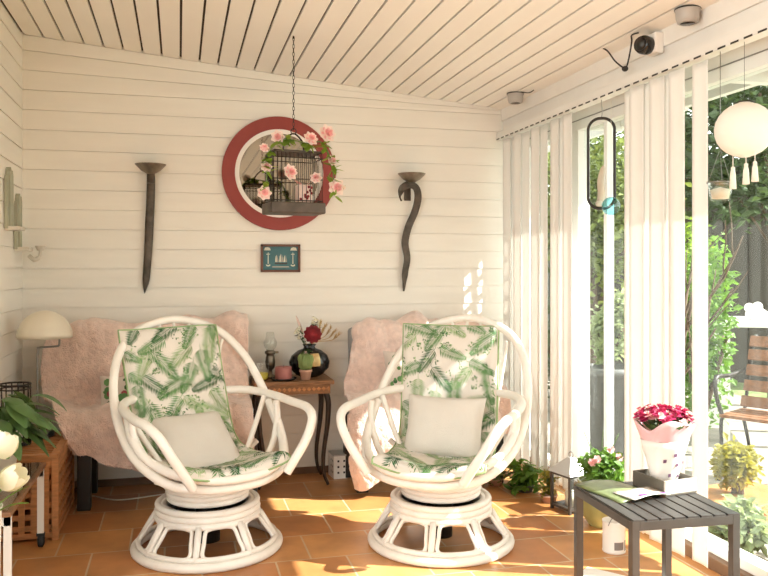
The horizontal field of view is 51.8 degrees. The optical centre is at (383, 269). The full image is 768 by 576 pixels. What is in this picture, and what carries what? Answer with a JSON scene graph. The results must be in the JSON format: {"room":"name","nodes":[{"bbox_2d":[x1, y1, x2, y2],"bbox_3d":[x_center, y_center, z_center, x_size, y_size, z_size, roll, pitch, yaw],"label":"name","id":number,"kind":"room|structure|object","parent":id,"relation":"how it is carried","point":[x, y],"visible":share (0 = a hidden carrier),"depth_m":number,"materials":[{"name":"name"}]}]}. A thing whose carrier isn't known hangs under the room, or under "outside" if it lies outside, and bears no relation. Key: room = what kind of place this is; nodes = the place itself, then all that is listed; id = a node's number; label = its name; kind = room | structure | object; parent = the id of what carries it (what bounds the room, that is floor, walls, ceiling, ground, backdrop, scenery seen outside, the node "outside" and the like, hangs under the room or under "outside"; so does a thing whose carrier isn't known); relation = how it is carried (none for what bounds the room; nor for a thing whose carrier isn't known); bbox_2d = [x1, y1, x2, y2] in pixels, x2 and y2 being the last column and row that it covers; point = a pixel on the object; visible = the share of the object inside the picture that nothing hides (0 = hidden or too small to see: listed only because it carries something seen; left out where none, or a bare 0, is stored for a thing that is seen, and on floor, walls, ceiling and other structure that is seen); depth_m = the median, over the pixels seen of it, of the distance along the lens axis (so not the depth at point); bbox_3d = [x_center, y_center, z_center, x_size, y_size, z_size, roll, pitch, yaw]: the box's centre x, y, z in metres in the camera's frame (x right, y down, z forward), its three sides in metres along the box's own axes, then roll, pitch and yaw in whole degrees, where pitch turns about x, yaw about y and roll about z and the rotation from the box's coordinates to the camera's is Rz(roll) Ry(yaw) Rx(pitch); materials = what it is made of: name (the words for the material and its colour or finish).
{"room":"sunroom","nodes":[
{"label":"sunroom","id":0,"kind":"room"},
{"bbox_2d":[0,0,22,406],"bbox_3d":[-1.709,-0.045,3.172,0.126,2.420,2.200,0,0,-15],"label":"wall","id":1,"kind":"structure","parent":0,"point":[11,44],"depth_m":3.85,"materials":[{"name":"white wood"}]},
{"bbox_2d":[4,167,24,230],"bbox_3d":[-1.764,-0.339,3.778,0.070,0.300,0.145,0,0,-15],"label":"wall ornament","id":2,"kind":"object","parent":1,"relation":"attached to","point":[8,178],"visible":1,"depth_m":3.74,"materials":[{"name":"green paint"}]},
{"bbox_2d":[14,194,45,261],"bbox_3d":[-1.791,-0.213,4.004,0.132,0.343,0.143,0,0,-15],"label":"wall ornament","id":3,"kind":"object","parent":1,"relation":"attached to","point":[18,199],"visible":0.97,"depth_m":3.96,"materials":[{"name":"green paint"}]},
{"bbox_2d":[21,32,510,480],"bbox_3d":[-0.554,-0.045,4.564,3.060,2.420,0.126,0,0,-15],"label":"wall","id":4,"kind":"structure","parent":0,"point":[91,113],"depth_m":4.43,"materials":[{"name":"white wood"}]},
{"bbox_2d":[135,162,165,292],"bbox_3d":[-1.250,-0.219,4.230,0.164,0.692,0.172,0,0,-15],"label":"candle sconce","id":5,"kind":"object","parent":4,"relation":"attached to","point":[150,168],"visible":1,"depth_m":4.27,"materials":[{"name":"brown metal"}]},
{"bbox_2d":[74,465,327,488],"bbox_3d":[-0.547,1.146,4.496,2.800,0.038,0.010,0,0,-15],"label":"baseboard","id":6,"kind":"structure","parent":4,"relation":"attached to","point":[311,469],"depth_m":4.29,"materials":[{"name":"brown wood"}]},
{"bbox_2d":[222,116,335,229],"bbox_3d":[-0.592,-0.547,4.478,0.644,0.644,0.022,0,0,-15],"label":"wall mirror","id":7,"kind":"object","parent":4,"relation":"attached to","point":[242,175],"visible":0.75,"depth_m":4.45,"materials":[{"name":"red wood"}]},
{"bbox_2d":[239,134,316,208],"bbox_3d":[-0.593,-0.547,4.481,0.456,0.456,0.004,0,0,-15],"label":"mirror glass","id":8,"kind":"object","parent":7,"relation":"attached to","point":[251,177],"depth_m":4.45,"materials":[{"name":"clear mirror"}]},
{"bbox_2d":[261,244,299,271],"bbox_3d":[-0.586,-0.067,4.481,0.224,0.158,0.018,0,0,-15],"label":"framed picture","id":9,"kind":"object","parent":4,"relation":"attached to","point":[274,257],"visible":1,"depth_m":4.48,"materials":[{"name":"brown wood"}]},
{"bbox_2d":[398,172,425,290],"bbox_3d":[0.160,-0.217,4.596,0.164,0.686,0.172,0,0,-15],"label":"candle sconce","id":10,"kind":"object","parent":4,"relation":"attached to","point":[410,178],"visible":1,"depth_m":4.64,"materials":[{"name":"brown metal"}]},
{"bbox_2d":[530,148,530,447],"bbox_3d":[0.874,0.140,4.824,0.125,1.950,0.089,0,0,-15],"label":"trim","id":11,"kind":"structure","parent":4,"relation":"attached to","point":[530,148],"depth_m":4.78,"materials":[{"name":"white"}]},
{"bbox_2d":[501,0,767,129],"bbox_3d":[1.776,-0.930,1.133,0.192,0.190,7.700,0,0,-15],"label":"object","id":12,"kind":"structure","parent":4,"relation":"attached to","point":[722,17],"depth_m":3.41,"materials":[{"name":"white wood"}]},
{"bbox_2d":[634,32,663,56],"bbox_3d":[1.079,-0.926,3.236,0.109,0.088,0.080,0,0,-15],"label":"security camera","id":13,"kind":"object","parent":12,"relation":"attached to","point":[651,45],"visible":1,"depth_m":3.21,"materials":[{"name":"white paint"}]},
{"bbox_2d":[530,36,767,575],"bbox_3d":[1.845,0.140,1.101,0.074,1.950,7.605,0,0,-15],"label":"window","id":14,"kind":"structure","parent":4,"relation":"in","point":[756,52],"depth_m":3.92,"materials":[{"name":"white"}]},
{"bbox_2d":[497,16,767,567],"bbox_3d":[1.300,0.138,2.551,0.053,1.945,4.686,0,0,-15],"label":"vertical blind","id":15,"kind":"object","parent":14,"relation":"attached to","point":[654,96],"visible":0.84,"depth_m":3.37,"materials":[{"name":"white fabric"}]},
{"bbox_2d":[587,100,615,209],"bbox_3d":[1.009,-0.535,3.664,0.132,0.514,0.049,0,0,10],"label":"hanging ornament","id":16,"kind":"object","parent":15,"relation":"hanging from","point":[600,181],"visible":1,"depth_m":3.66,"materials":[{"name":"grey metal"}]},
{"bbox_2d":[706,51,731,200],"bbox_3d":[1.218,-0.521,2.861,0.095,0.542,0.095,0,0,-15],"label":"hanging planter","id":17,"kind":"object","parent":15,"relation":"hanging from","point":[717,193],"visible":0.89,"depth_m":2.85,"materials":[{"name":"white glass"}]},
{"bbox_2d":[714,42,767,188],"bbox_3d":[1.249,-0.539,2.739,0.196,0.506,0.196,0,0,-15],"label":"paper lantern","id":18,"kind":"object","parent":15,"relation":"hanging from","point":[741,130],"visible":1,"depth_m":2.68,"materials":[{"name":"white paper"}]},
{"bbox_2d":[539,70,767,154],"bbox_3d":[1.919,-0.935,1.996,0.478,0.200,9.300,0,0,-15],"label":"trim","id":19,"kind":"structure","parent":4,"relation":"attached to","point":[761,78],"depth_m":3.83,"materials":[{"name":"white wood"}]},
{"bbox_2d":[299,369,311,379],"bbox_3d":[-0.423,0.565,4.266,0.070,0.056,0.070,0,0,-15],"label":"pot","id":20,"kind":"object","parent":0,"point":[305,374],"depth_m":4.24,"materials":[{"name":"ceramic"}]},
{"bbox_2d":[1,0,720,108],"bbox_3d":[0.344,-1.121,0.823,2.920,0.291,7.820,0,0,-15],"label":"ceiling","id":21,"kind":"structure","parent":0,"point":[474,52],"depth_m":3.69,"materials":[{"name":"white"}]},
{"bbox_2d":[262,36,325,215],"bbox_3d":[-0.431,-0.691,3.762,0.264,0.852,0.184,0,0,-23],"label":"birdcage","id":22,"kind":"object","parent":21,"relation":"hanging from","point":[271,207],"visible":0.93,"depth_m":3.71,"materials":[{"name":"brown metal"}]},
{"bbox_2d":[262,201,325,215],"bbox_3d":[-0.431,-0.291,3.762,0.264,0.052,0.184,0,0,-23],"label":"tray","id":23,"kind":"object","parent":22,"relation":"on","point":[314,208],"depth_m":3.69,"materials":[{"name":"grey metal"}]},
{"bbox_2d":[257,124,345,202],"bbox_3d":[-0.376,-0.501,3.656,0.428,0.370,0.078,0,0,-23],"label":"flower garland","id":24,"kind":"object","parent":22,"relation":"attached to","point":[327,133],"visible":1,"depth_m":3.66,"materials":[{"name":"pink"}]},
{"bbox_2d":[295,180,312,201],"bbox_3d":[-0.381,-0.372,3.758,0.101,0.108,0.064,0,0,-27],"label":"ornament","id":25,"kind":"object","parent":22,"relation":"on","point":[300,185],"visible":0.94,"depth_m":3.74,"materials":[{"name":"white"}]},
{"bbox_2d":[507,91,523,104],"bbox_3d":[0.737,-0.961,4.427,0.098,0.058,0.098,0,0,-15],"label":"ceiling spotlight","id":26,"kind":"object","parent":21,"relation":"attached to","point":[515,97],"visible":1,"depth_m":4.39,"materials":[{"name":"grey plastic"}]},
{"bbox_2d":[603,32,638,71],"bbox_3d":[1.034,-0.926,3.403,0.056,0.133,0.269,0,0,-15],"label":"cable","id":27,"kind":"object","parent":21,"relation":"hanging from","point":[624,68],"visible":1,"depth_m":3.41,"materials":[{"name":"black rubber"}]},
{"bbox_2d":[674,4,701,25],"bbox_3d":[1.147,-0.958,2.984,0.098,0.058,0.098,0,0,-15],"label":"ceiling spotlight","id":28,"kind":"object","parent":21,"relation":"attached to","point":[686,15],"visible":1,"depth_m":2.95,"materials":[{"name":"grey plastic"}]},
{"bbox_2d":[0,464,721,575],"bbox_3d":[0.405,1.215,0.828,3.040,0.100,7.800,0,0,-15],"label":"floor","id":29,"kind":"structure","parent":0,"point":[324,528],"depth_m":3.38,"materials":[{"name":"tile"}]},
{"bbox_2d":[0,503,2,564],"bbox_3d":[-1.068,0.895,2.078,0.120,0.540,0.120,0,0,-15],"label":"floor vase","id":30,"kind":"object","parent":29,"relation":"on","point":[1,504],"visible":0.81,"depth_m":2.09,"materials":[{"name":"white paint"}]},
{"bbox_2d":[0,430,28,503],"bbox_3d":[-1.013,0.650,2.120,0.123,0.441,0.068,0,0,-15],"label":"tulip","id":31,"kind":"object","parent":30,"relation":"in","point":[9,443],"visible":1,"depth_m":2.10,"materials":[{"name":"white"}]},
{"bbox_2d":[0,463,29,510],"bbox_3d":[-0.993,0.689,2.067,0.130,0.363,0.072,0,0,-15],"label":"tulip","id":32,"kind":"object","parent":30,"relation":"in","point":[13,477],"visible":1,"depth_m":2.05,"materials":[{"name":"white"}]},
{"bbox_2d":[0,462,45,575],"bbox_3d":[-1.454,0.987,2.975,0.230,0.356,0.731,0,0,-15],"label":"table","id":33,"kind":"object","parent":29,"relation":"on","point":[35,470],"visible":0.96,"depth_m":2.89,"materials":[{"name":"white wood"}]},
{"bbox_2d":[0,391,66,471],"bbox_3d":[-1.425,0.607,3.057,0.358,0.403,0.538,0,0,-15],"label":"potted plant","id":34,"kind":"object","parent":33,"relation":"on","point":[18,413],"visible":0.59,"depth_m":3.01,"materials":[{"name":"green plant"}]},
{"bbox_2d":[1,431,73,541],"bbox_3d":[-1.616,0.980,3.631,0.298,0.370,0.538,0,0,-15],"label":"chest","id":35,"kind":"object","parent":29,"relation":"on","point":[59,468],"visible":0.47,"depth_m":3.40,"materials":[{"name":"orange wood"}]},
{"bbox_2d":[0,381,31,445],"bbox_3d":[-1.678,0.655,3.594,0.141,0.278,0.141,0,0,-15],"label":"wire lantern","id":36,"kind":"object","parent":35,"relation":"on","point":[2,386],"visible":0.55,"depth_m":3.57,"materials":[{"name":"grey metal"}]},
{"bbox_2d":[16,310,72,438],"bbox_3d":[-1.627,0.494,3.788,0.252,0.600,0.252,0,0,-15],"label":"table lamp","id":37,"kind":"object","parent":35,"relation":"on","point":[39,325],"visible":0.88,"depth_m":3.71,"materials":[{"name":"grey metal"}]},
{"bbox_2d":[92,493,163,500],"bbox_3d":[-1.228,1.161,4.083,0.534,0.006,0.124,0,0,-17],"label":"power cable","id":38,"kind":"object","parent":29,"relation":"on","point":[162,493],"visible":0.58,"depth_m":4.02,"materials":[{"name":"beige plastic"}]},
{"bbox_2d":[77,409,256,510],"bbox_3d":[-1.113,0.745,4.112,0.862,0.840,0.409,0,0,-15],"label":"armchair","id":39,"kind":"object","parent":29,"relation":"on","point":[87,466],"visible":0.09,"depth_m":3.82,"materials":[{"name":"black paint"}]},
{"bbox_2d":[100,376,128,406],"bbox_3d":[-1.269,0.635,3.955,0.301,0.210,0.135,0,0,-16],"label":"floral cushion","id":40,"kind":"object","parent":39,"relation":"on","point":[104,380],"visible":0.13,"depth_m":3.91,"materials":[{"name":"beige fabric"}]},
{"bbox_2d":[40,310,254,472],"bbox_3d":[-1.203,0.619,4.030,1.045,0.798,0.576,0,0,-15],"label":"throw blanket","id":41,"kind":"object","parent":39,"relation":"on","point":[71,372],"visible":0.4,"depth_m":3.99,"materials":[{"name":"pink fur"}]},
{"bbox_2d":[109,315,315,573],"bbox_3d":[-0.758,0.687,3.346,0.738,0.956,0.748,0,0,-37],"label":"swivel chair","id":42,"kind":"object","parent":29,"relation":"on","point":[188,505],"visible":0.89,"depth_m":3.15,"materials":[{"name":"white wicker"}]},
{"bbox_2d":[118,324,290,481],"bbox_3d":[-0.767,0.549,3.325,0.495,0.592,0.650,0,0,-37],"label":"cushion","id":43,"kind":"object","parent":42,"relation":"on","point":[175,370],"visible":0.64,"depth_m":3.48,"materials":[{"name":"white fabric"}]},
{"bbox_2d":[152,411,239,466],"bbox_3d":[-0.794,0.740,3.370,0.330,0.218,0.300,0,0,-37],"label":"lumbar pillow","id":44,"kind":"object","parent":43,"relation":"on","point":[203,439],"visible":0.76,"depth_m":3.34,"materials":[{"name":"beige fabric"}]},
{"bbox_2d":[249,374,333,489],"bbox_3d":[-0.510,0.878,4.336,0.430,0.571,0.290,0,0,-15],"label":"side table","id":45,"kind":"object","parent":29,"relation":"on","point":[320,385],"visible":0.68,"depth_m":4.25,"materials":[{"name":"brown wood"}]},
{"bbox_2d":[260,367,268,380],"bbox_3d":[-0.659,0.547,4.245,0.085,0.090,0.084,0,0,-15],"label":"jar candle","id":46,"kind":"object","parent":45,"relation":"on","point":[264,375],"visible":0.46,"depth_m":4.22,"materials":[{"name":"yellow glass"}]},
{"bbox_2d":[264,332,278,377],"bbox_3d":[-0.627,0.468,4.357,0.074,0.250,0.074,0,0,30],"label":"oil lamp","id":47,"kind":"object","parent":45,"relation":"on","point":[270,358],"visible":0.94,"depth_m":4.34,"materials":[{"name":"grey metal"}]},
{"bbox_2d":[270,376,296,380],"bbox_3d":[-0.542,0.587,4.260,0.144,0.012,0.144,0,0,-15],"label":"plate","id":48,"kind":"object","parent":45,"relation":"on","point":[293,377],"visible":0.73,"depth_m":4.21,"materials":[{"name":"black ceramic"}]},
{"bbox_2d":[275,365,291,378],"bbox_3d":[-0.542,0.549,4.260,0.090,0.075,0.090,0,0,-15],"label":"candle","id":49,"kind":"object","parent":48,"relation":"on","point":[281,372],"visible":0.96,"depth_m":4.22,"materials":[{"name":"pink wax"}]},
{"bbox_2d":[298,351,313,379],"bbox_3d":[-0.422,0.515,4.265,0.077,0.154,0.075,0,0,29],"label":"potted cactus","id":50,"kind":"object","parent":45,"relation":"on","point":[305,360],"visible":1,"depth_m":4.24,"materials":[{"name":"plant"}]},
{"bbox_2d":[289,344,329,376],"bbox_3d":[-0.413,0.501,4.380,0.228,0.182,0.144,0,0,-15],"label":"vase","id":51,"kind":"object","parent":45,"relation":"on","point":[321,362],"visible":0.62,"depth_m":4.34,"materials":[{"name":"black ceramic"}]},
{"bbox_2d":[296,316,306,343],"bbox_3d":[-0.450,0.370,4.372,0.078,0.236,0.014,0,0,-15],"label":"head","id":52,"kind":"object","parent":51,"relation":"in","point":[297,319],"visible":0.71,"depth_m":4.36},
{"bbox_2d":[294,316,321,353],"bbox_3d":[-0.411,0.372,4.333,0.168,0.232,0.101,0,0,-15],"label":"wildflower","id":53,"kind":"object","parent":51,"relation":"in","point":[313,323],"visible":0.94,"depth_m":4.34,"materials":[{"name":"beige plant"}]},
{"bbox_2d":[304,325,321,343],"bbox_3d":[-0.397,0.404,4.322,0.098,0.207,0.081,0,0,35],"label":"dahlia","id":54,"kind":"object","parent":51,"relation":"in","point":[312,333],"visible":0.96,"depth_m":4.30,"materials":[{"name":"red plant"}]},
{"bbox_2d":[313,320,338,343],"bbox_3d":[-0.316,0.379,4.405,0.202,0.218,0.044,0,0,-25],"label":"dried grass","id":55,"kind":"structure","parent":51,"relation":"in","point":[320,323],"depth_m":4.40,"materials":[{"name":"beige plant"}]},
{"bbox_2d":[328,450,345,478],"bbox_3d":[-0.241,1.098,4.473,0.122,0.134,0.122,0,0,-19],"label":"box","id":56,"kind":"object","parent":29,"relation":"on","point":[336,458],"visible":0.66,"depth_m":4.41,"materials":[{"name":"white ceramic"}]},
{"bbox_2d":[343,328,503,492],"bbox_3d":[0.207,0.745,4.418,0.822,0.840,0.409,0,0,-15],"label":"armchair","id":57,"kind":"object","parent":29,"relation":"on","point":[345,451],"visible":0.1,"depth_m":4.42,"materials":[{"name":"black paint"}]},
{"bbox_2d":[383,351,401,385],"bbox_3d":[0.149,0.565,4.303,0.303,0.248,0.148,0,0,-12],"label":"floral cushion","id":58,"kind":"object","parent":57,"relation":"on","point":[396,378],"visible":0.16,"depth_m":4.25,"materials":[{"name":"beige fabric"}]},
{"bbox_2d":[343,310,510,490],"bbox_3d":[0.188,0.680,4.370,0.946,0.894,0.596,0,0,-20],"label":"throw blanket","id":59,"kind":"object","parent":57,"relation":"on","point":[371,336],"visible":0.42,"depth_m":4.35,"materials":[{"name":"pink fur"}]},
{"bbox_2d":[336,314,531,567],"bbox_3d":[0.254,0.687,3.412,0.738,0.956,0.748,0,0,23],"label":"swivel chair","id":60,"kind":"object","parent":29,"relation":"on","point":[438,502],"visible":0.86,"depth_m":3.22,"materials":[{"name":"white wood"}]},
{"bbox_2d":[371,323,499,479],"bbox_3d":[0.242,0.552,3.400,0.498,0.590,0.651,0,0,16],"label":"cushion","id":61,"kind":"object","parent":60,"relation":"on","point":[442,361],"visible":0.7,"depth_m":3.62,"materials":[{"name":"white fabric"}]},
{"bbox_2d":[404,394,486,456],"bbox_3d":[0.263,0.690,3.469,0.361,0.260,0.162,0,0,20],"label":"lumbar pillow","id":62,"kind":"object","parent":61,"relation":"on","point":[439,426],"visible":0.91,"depth_m":3.42,"materials":[{"name":"beige fabric"}]},
{"bbox_2d":[482,464,520,485],"bbox_3d":[0.608,1.077,4.293,0.240,0.176,0.320,0,0,-15],"label":"trailing plant","id":63,"kind":"object","parent":29,"relation":"on","point":[497,481],"visible":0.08,"depth_m":4.25,"materials":[{"name":"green plant"}]},
{"bbox_2d":[503,458,544,495],"bbox_3d":[0.735,1.079,4.178,0.237,0.183,0.282,0,0,-15],"label":"trailing plant","id":64,"kind":"object","parent":29,"relation":"on","point":[525,479],"visible":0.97,"depth_m":4.13,"materials":[{"name":"green plant"}]},
{"bbox_2d":[534,467,560,503],"bbox_3d":[0.829,1.075,3.983,0.114,0.180,0.116,0,0,-32],"label":"trailing plant","id":65,"kind":"object","parent":29,"relation":"on","point":[545,493],"visible":0.84,"depth_m":3.97,"materials":[{"name":"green plant"}]},
{"bbox_2d":[547,451,586,515],"bbox_3d":[0.909,1.024,3.841,0.164,0.283,0.164,0,0,-29],"label":"lantern","id":66,"kind":"object","parent":29,"relation":"on","point":[566,468],"visible":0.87,"depth_m":3.81,"materials":[{"name":"grey paint"}]},
{"bbox_2d":[565,490,573,506],"bbox_3d":[0.909,1.108,3.841,0.056,0.070,0.056,0,0,-29],"label":"candle","id":67,"kind":"object","parent":66,"relation":"on","point":[566,491],"depth_m":3.82,"materials":[{"name":"white wax"}]},
{"bbox_2d":[577,475,623,528],"bbox_3d":[0.993,1.062,3.610,0.214,0.205,0.214,0,0,-15],"label":"flower pot","id":68,"kind":"object","parent":29,"relation":"on","point":[593,516],"visible":0.24,"depth_m":3.55,"materials":[{"name":"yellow ceramic"}]},
{"bbox_2d":[576,432,623,480],"bbox_3d":[0.994,0.870,3.614,0.237,0.253,0.243,0,0,-15],"label":"geranium","id":69,"kind":"object","parent":68,"relation":"on","point":[598,466],"visible":0.98,"depth_m":3.57,"materials":[{"name":"green plant"}]},
{"bbox_2d":[583,567,623,575],"bbox_3d":[0.873,1.163,2.846,0.420,0.003,0.300,0,0,37],"label":"paper sheet","id":70,"kind":"object","parent":29,"relation":"on","point":[588,571],"visible":1,"depth_m":3.02,"materials":[{"name":"white paper"}]},
{"bbox_2d":[602,516,625,554],"bbox_3d":[0.953,1.082,3.274,0.108,0.167,0.095,0,0,-45],"label":"tin can","id":71,"kind":"object","parent":29,"relation":"on","point":[613,532],"visible":0.78,"depth_m":3.24,"materials":[{"name":"white paint"}]},
{"bbox_2d":[614,540,624,550],"bbox_3d":[0.970,1.131,3.237,0.058,0.043,0.010,0,0,-24],"label":"print","id":72,"kind":"object","parent":71,"relation":"attached to","point":[619,545],"depth_m":3.23,"materials":[{"name":"grey paper"}]},
{"bbox_2d":[574,481,739,575],"bbox_3d":[0.875,0.955,2.583,0.361,0.420,0.401,0,0,-12],"label":"patio table","id":73,"kind":"object","parent":29,"relation":"on","point":[654,512],"visible":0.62,"depth_m":2.46,"materials":[{"name":"grey paint"}]},
{"bbox_2d":[575,480,669,502],"bbox_3d":[0.797,0.735,2.650,0.190,0.024,0.245,0,0,-27],"label":"magazine","id":74,"kind":"object","parent":73,"relation":"on","point":[616,491],"visible":1,"depth_m":2.63,"materials":[{"name":"white paper"}]},
{"bbox_2d":[633,469,696,496],"bbox_3d":[0.955,0.720,2.691,0.134,0.050,0.160,0,0,-23],"label":"wooden tray","id":75,"kind":"object","parent":73,"relation":"on","point":[685,484],"visible":0.8,"depth_m":2.63,"materials":[{"name":"grey wood"}]},
{"bbox_2d":[632,403,695,480],"bbox_3d":[0.959,0.604,2.692,0.225,0.269,0.193,0,0,-23],"label":"bouquet","id":76,"kind":"object","parent":75,"relation":"in","point":[665,439],"visible":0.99,"depth_m":2.64,"materials":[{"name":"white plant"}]},
{"bbox_2d":[530,457,753,575],"bbox_3d":[1.833,1.140,1.137,0.120,0.050,7.680,0,0,-15],"label":"baseboard","id":77,"kind":"structure","parent":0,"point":[717,564],"depth_m":3.05,"materials":[{"name":"white wood"}]},
{"bbox_2d":[539,372,767,561],"bbox_3d":[2.789,1.255,3.823,3.080,0.100,14.000,0,0,-15],"label":"terrace","id":78,"kind":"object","parent":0,"point":[758,432],"depth_m":5.62,"materials":[{"name":"white wood"}]},
{"bbox_2d":[539,293,549,397],"bbox_3d":[1.179,0.700,7.104,1.152,1.055,1.408,0,0,-15],"label":"bush","id":79,"kind":"object","parent":78,"relation":"on","point":[539,293],"visible":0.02,"depth_m":6.86,"materials":[{"name":"green plant"}]},
{"bbox_2d":[539,232,549,369],"bbox_3d":[0.465,0.375,9.037,3.640,1.700,0.060,0,0,-15],"label":"fence","id":80,"kind":"object","parent":78,"relation":"on","point":[539,232],"visible":0.02,"depth_m":9.39,"materials":[{"name":"grey wood"}]},
{"bbox_2d":[539,132,623,277],"bbox_3d":[1.986,-0.407,8.022,1.825,3.266,1.441,0,0,-40],"label":"tree","id":81,"kind":"object","parent":78,"relation":"on","point":[619,133],"visible":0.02,"depth_m":7.86,"materials":[{"name":"green plant"}]},
{"bbox_2d":[590,363,623,461],"bbox_3d":[1.418,0.905,4.965,0.360,0.600,0.358,0,0,-15],"label":"planter","id":82,"kind":"object","parent":78,"relation":"on","point":[596,371],"visible":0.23,"depth_m":4.84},
{"bbox_2d":[590,287,623,364],"bbox_3d":[1.423,0.385,4.973,0.325,0.558,0.374,0,0,-15],"label":"plant","id":83,"kind":"object","parent":82,"relation":"in","point":[597,326],"visible":0.51,"depth_m":4.93,"materials":[{"name":"green plant"}]},
{"bbox_2d":[539,131,691,362],"bbox_3d":[1.627,-0.011,6.145,1.022,2.474,1.619,0,0,-37],"label":"tree","id":84,"kind":"object","parent":78,"relation":"on","point":[596,216],"visible":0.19,"depth_m":5.92,"materials":[{"name":"green plant"}]},
{"bbox_2d":[685,216,719,411],"bbox_3d":[2.494,0.381,6.466,0.752,1.691,0.639,0,0,-15],"label":"shrub","id":85,"kind":"object","parent":78,"relation":"on","point":[689,224],"visible":0.07,"depth_m":6.36,"materials":[{"name":"green plant"}]},
{"bbox_2d":[685,226,743,428],"bbox_3d":[2.138,0.469,5.163,0.457,1.516,0.532,0,0,-15],"label":"shrub","id":86,"kind":"object","parent":78,"relation":"on","point":[714,364],"visible":0.41,"depth_m":5.05,"materials":[{"name":"green plant"}]},
{"bbox_2d":[685,202,747,374],"bbox_3d":[1.627,0.400,4.089,0.502,1.614,0.728,0,0,-15],"label":"bare shrub","id":87,"kind":"object","parent":78,"relation":"on","point":[688,306],"visible":0.26,"depth_m":4.00,"materials":[{"name":"brown plant"}]},
{"bbox_2d":[685,85,767,397],"bbox_3d":[3.390,-0.617,6.986,2.213,3.686,2.387,0,0,42],"label":"tree","id":88,"kind":"object","parent":78,"relation":"on","point":[758,192],"visible":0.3,"depth_m":6.75,"materials":[{"name":"green plant"}]},
{"bbox_2d":[708,494,767,556],"bbox_3d":[1.514,1.091,3.353,0.270,0.258,0.378,0,0,-15],"label":"plant","id":89,"kind":"object","parent":78,"relation":"on","point":[753,526],"visible":0.56,"depth_m":3.29,"materials":[{"name":"green plant"}]},
{"bbox_2d":[708,481,767,521],"bbox_3d":[1.720,1.140,3.804,0.470,0.130,0.350,0,0,-25],"label":"planter box","id":90,"kind":"object","parent":78,"relation":"on","point":[760,491],"visible":0.09,"depth_m":3.80,"materials":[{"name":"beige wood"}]},
{"bbox_2d":[708,432,765,493],"bbox_3d":[1.693,0.938,3.799,0.276,0.287,0.299,0,0,-15],"label":"bush","id":91,"kind":"object","parent":90,"relation":"on","point":[737,464],"visible":1,"depth_m":3.73,"materials":[{"name":"yellow plant"}]},
{"bbox_2d":[709,316,767,442],"bbox_3d":[2.921,0.790,5.665,1.100,0.870,0.700,0,0,15],"label":"garden table","id":92,"kind":"object","parent":78,"relation":"on","point":[745,322],"visible":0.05,"depth_m":5.49,"materials":[{"name":"white"}]},
{"bbox_2d":[744,302,767,320],"bbox_3d":[2.639,0.289,5.561,0.232,0.130,0.100,0,0,-15],"label":"ornament","id":93,"kind":"object","parent":92,"relation":"on","point":[754,312],"visible":1,"depth_m":5.52,"materials":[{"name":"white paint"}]},
{"bbox_2d":[713,334,767,480],"bbox_3d":[2.272,0.802,4.513,0.536,0.813,0.588,0,0,-43],"label":"garden chair","id":94,"kind":"object","parent":78,"relation":"on","point":[745,414],"visible":0.96,"depth_m":4.71,"materials":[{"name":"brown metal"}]},
{"bbox_2d":[730,383,766,397],"bbox_3d":[9.255,1.275,6.534,10.800,0.100,24.000,0,0,-15],"label":"lawn","id":95,"kind":"structure","parent":0,"point":[737,390],"depth_m":7.90,"materials":[{"name":"green plant"}]},
{"bbox_2d":[597,160,767,382],"bbox_3d":[4.399,0.025,9.274,4.800,2.400,2.050,0,0,15],"label":"fence","id":96,"kind":"object","parent":95,"relation":"on","point":[751,256],"visible":0.03,"depth_m":8.58,"materials":[{"name":"grey wood"}]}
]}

